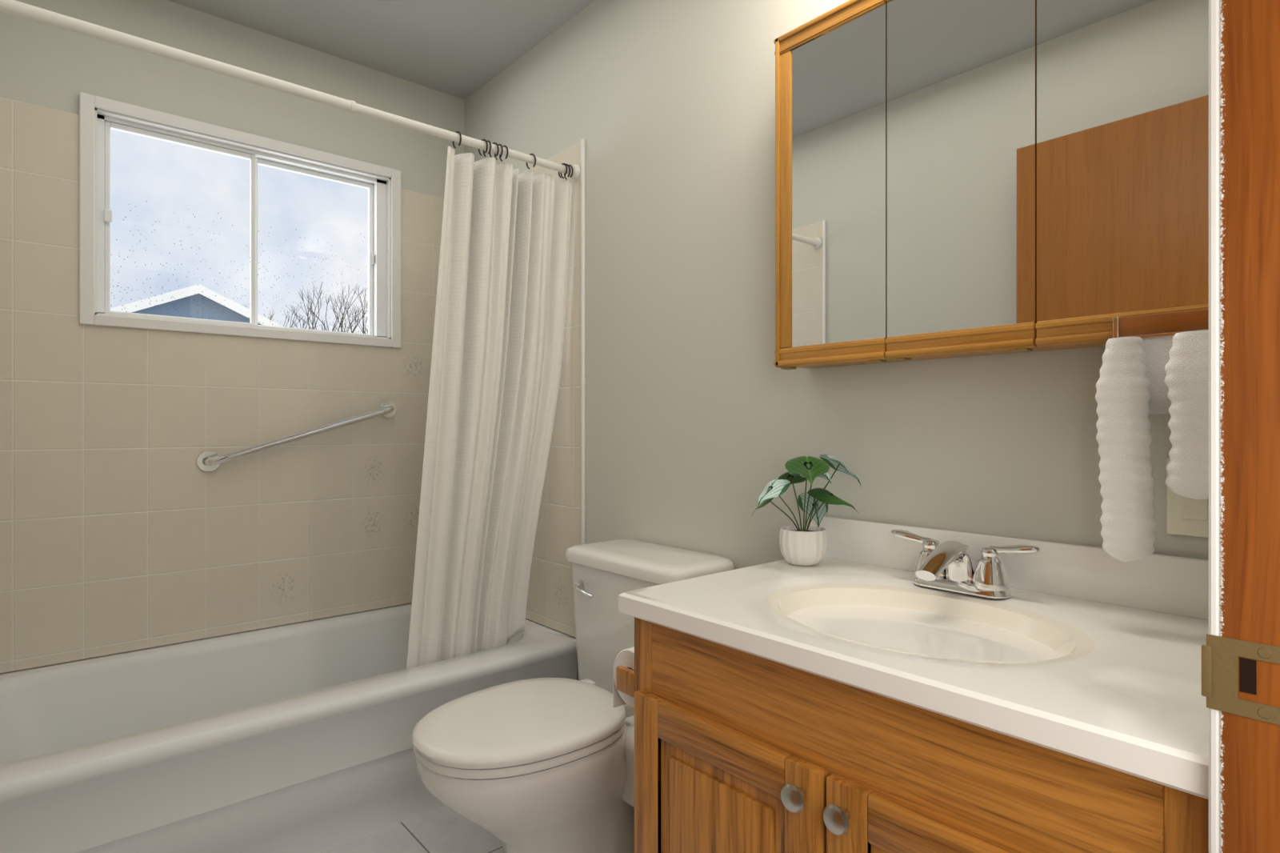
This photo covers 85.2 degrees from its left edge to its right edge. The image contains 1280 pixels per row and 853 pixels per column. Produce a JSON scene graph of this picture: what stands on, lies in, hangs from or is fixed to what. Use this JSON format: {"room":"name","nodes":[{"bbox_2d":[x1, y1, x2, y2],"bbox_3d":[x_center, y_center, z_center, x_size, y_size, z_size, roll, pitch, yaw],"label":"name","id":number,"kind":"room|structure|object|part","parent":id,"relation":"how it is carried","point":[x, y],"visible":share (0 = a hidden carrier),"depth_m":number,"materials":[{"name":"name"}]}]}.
{"room":"bathroom","nodes":[
{"label":"bathroom","id":0,"kind":"room"},
{"bbox_2d":[0,0,464,673],"bbox_3d":[-1.323,-0.125,2.345,1.800,2.370,0.140,0,0,-41],"label":"wall","id":1,"kind":"structure","parent":0,"point":[50,67],"depth_m":2.24,"materials":[{"name":"grey paint"}]},
{"bbox_2d":[0,96,443,672],"bbox_3d":[-1.277,-0.112,2.286,1.508,1.560,0.008,0,0,-41],"label":"tile","id":2,"kind":"structure","parent":1,"relation":"attached to","point":[126,524],"depth_m":2.14,"materials":[{"name":"beige tile"}]},
{"bbox_2d":[196,400,396,471],"bbox_3d":[-1.129,0.022,2.365,0.638,0.243,0.065,0,0,-41],"label":"grab rail","id":3,"kind":"object","parent":2,"relation":"attached to","point":[208,461],"visible":1,"depth_m":2.30,"materials":[{"name":"silver metal"}]},
{"bbox_2d":[79,92,400,347],"bbox_3d":[-1.280,-0.625,2.333,0.937,0.663,0.106,0,0,-41],"label":"window","id":4,"kind":"structure","parent":1,"relation":"in","point":[96,125],"depth_m":2.26,"materials":[{"name":"white"}]},
{"bbox_3d":[-1.297,-0.617,2.339,0.777,0.550,0.029,0,0,-41],"label":"glass","id":5,"kind":"part","parent":4,"relation":"part of","materials":[{"name":"clear glass"}]},
{"bbox_2d":[168,0,595,99],"bbox_3d":[-0.047,-1.360,0.877,1.800,0.100,4.030,0,0,-41],"label":"ceiling","id":6,"kind":"structure","parent":0,"point":[464,50],"depth_m":2.29,"materials":[{"name":"grey paint"}]},
{"bbox_2d":[320,805,505,852],"bbox_3d":[-0.047,1.110,0.877,1.800,0.100,4.030,0,0,-41],"label":"floor","id":7,"kind":"structure","parent":0,"point":[444,829],"depth_m":1.79,"materials":[{"name":"tile"}]},
{"bbox_2d":[0,603,577,852],"bbox_3d":[-1.014,0.866,1.989,1.514,0.388,0.797,0,0,-41],"label":"bathtub","id":8,"kind":"object","parent":7,"relation":"on","point":[294,738],"visible":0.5,"depth_m":1.78,"materials":[{"name":"white ceramic"}]},
{"bbox_2d":[411,538,734,852],"bbox_3d":[-0.175,0.691,1.625,0.721,0.739,0.456,0,0,-41],"label":"toilet","id":9,"kind":"object","parent":7,"relation":"on","point":[542,765],"visible":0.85,"depth_m":1.49,"materials":[{"name":"white ceramic"}]},
{"bbox_3d":[-0.254,0.649,1.533,0.482,0.046,0.379,0,0,-41],"label":"seat","id":10,"kind":"part","parent":9,"relation":"part of","materials":[{"name":"white plastic"}]},
{"bbox_3d":[-0.145,0.421,1.804,0.026,0.028,0.098,0,0,-41],"label":"handle","id":11,"kind":"part","parent":9,"relation":"part of","materials":[{"name":"silver metal"}]},
{"bbox_2d":[612,515,1208,852],"bbox_3d":[0.387,0.625,1.093,0.575,0.870,0.904,0,0,-41],"label":"bathroom vanity","id":12,"kind":"object","parent":7,"relation":"on","point":[869,686],"visible":1,"depth_m":0.94,"materials":[{"name":"brown wood"}]},
{"bbox_2d":[752,454,861,565],"bbox_3d":[0.331,0.168,1.408,0.221,0.222,0.196,0,0,-41],"label":"plant","id":13,"kind":"object","parent":12,"relation":"on","point":[803,545],"visible":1,"depth_m":1.38,"materials":[{"name":"green plant"}]},
{"bbox_2d":[890,528,1040,599],"bbox_3d":[0.515,0.235,1.167,0.156,0.090,0.252,0,0,-41],"label":"faucet","id":14,"kind":"object","parent":12,"relation":"on","point":[947,570],"depth_m":1.16,"materials":[{"name":"silver metal"}]},
{"bbox_2d":[464,0,1208,679],"bbox_3d":[0.625,-0.125,1.369,0.140,2.370,3.890,0,0,-41],"label":"wall","id":15,"kind":"structure","parent":0,"point":[706,419],"depth_m":1.74,"materials":[{"name":"grey paint"}]},
{"bbox_2d":[519,141,580,637],"bbox_3d":[-0.444,-0.112,2.485,0.008,1.560,0.802,0,0,-41],"label":"tile","id":16,"kind":"structure","parent":15,"relation":"attached to","point":[550,599],"depth_m":2.25,"materials":[{"name":"beige tile"}]},
{"bbox_2d":[774,0,1208,369],"bbox_3d":[0.578,-0.472,1.225,0.117,0.702,0.763,0,0,-41],"label":"upper cabinet","id":17,"kind":"object","parent":15,"relation":"attached to","point":[963,178],"visible":0.75,"depth_m":1.15,"materials":[{"name":"brown wood"}]},
{"bbox_2d":[1166,457,1208,537],"bbox_3d":[0.821,0.105,1.029,0.010,0.116,0.070,0,0,-41],"label":"switch plate","id":18,"kind":"object","parent":15,"relation":"attached to","point":[1186,516],"visible":0.44,"depth_m":1.03,"materials":[{"name":"beige plastic"}]},
{"bbox_3d":[0.369,-0.125,0.398,1.520,2.370,0.120,0,0,-41],"label":"wall","id":19,"kind":"structure","parent":0,"visible":0},
{"bbox_2d":[1095,308,1208,561],"bbox_3d":[0.721,0.009,0.918,0.075,0.350,0.202,0,0,-41],"label":"towel","id":20,"kind":"object","parent":19,"relation":"attached to","point":[1156,364],"visible":0.81,"depth_m":0.94,"materials":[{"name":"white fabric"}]},
{"bbox_2d":[1208,0,1219,852],"bbox_3d":[0.156,0.030,0.297,0.945,2.060,0.007,0,0,-41],"label":"door frame","id":21,"kind":"structure","parent":19,"relation":"attached to","point":[1214,399],"depth_m":0.57,"materials":[{"name":"white"}]},
{"bbox_2d":[1219,0,1279,852],"bbox_3d":[0.198,0.050,0.249,0.865,2.020,0.120,0,0,-41],"label":"door","id":22,"kind":"structure","parent":19,"relation":"in","point":[1249,374],"depth_m":0.55,"materials":[{"name":"brown wood"}]},
{"bbox_2d":[1201,633,1279,724],"bbox_3d":[0.485,0.200,0.544,0.003,0.060,0.073,0,0,-41],"label":"strike plate","id":23,"kind":"object","parent":22,"relation":"attached to","point":[1220,654],"visible":1,"depth_m":0.56,"materials":[{"name":"gold metal"}]},
{"bbox_3d":[-1.584,-0.112,1.494,0.009,1.560,0.802,0,0,-41],"label":"wall tile","id":24,"kind":"structure","parent":0,"visible":0},
{"bbox_2d":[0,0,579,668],"bbox_3d":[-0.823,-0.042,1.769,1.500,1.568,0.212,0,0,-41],"label":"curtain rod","id":25,"kind":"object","parent":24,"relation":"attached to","point":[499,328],"visible":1,"depth_m":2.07,"materials":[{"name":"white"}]},
{"bbox_2d":[404,145,572,668],"bbox_3d":[-0.452,-0.016,2.102,0.486,1.516,0.196,0,0,-41],"label":"shower curtain","id":26,"kind":"object","parent":25,"relation":"hanging from","point":[501,306],"depth_m":2.08,"materials":[{"name":"white fabric"}]},
{"bbox_3d":[-0.628,-0.125,0.280,0.140,2.370,3.890,0,0,-41],"label":"wall","id":27,"kind":"structure","parent":0,"visible":0},
{"bbox_2d":[580,138,585,543],"bbox_3d":[-0.747,-0.115,1.683,1.519,1.566,0.012,0,0,-41],"label":"trim","id":28,"kind":"structure","parent":27,"relation":"attached to","point":[582,341],"depth_m":2.17,"materials":[{"name":"white paint"}]},
{"label":"outside","id":29,"kind":"structure","parent":0,"visible":0},
{"bbox_2d":[110,284,283,327],"bbox_3d":[-8.095,0.040,11.934,5.200,4.040,6.000,0,0,-41],"label":"house","id":30,"kind":"structure","parent":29,"point":[207,302],"depth_m":9.79,"materials":[{"name":"blue"}]},
{"bbox_2d":[245,281,367,334],"bbox_3d":[-11.970,-1.591,24.875,7.210,7.302,6.175,0,0,-41],"label":"tree","id":31,"kind":"object","parent":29,"point":[337,317],"depth_m":24.57,"materials":[{"name":"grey plant"}]}
]}

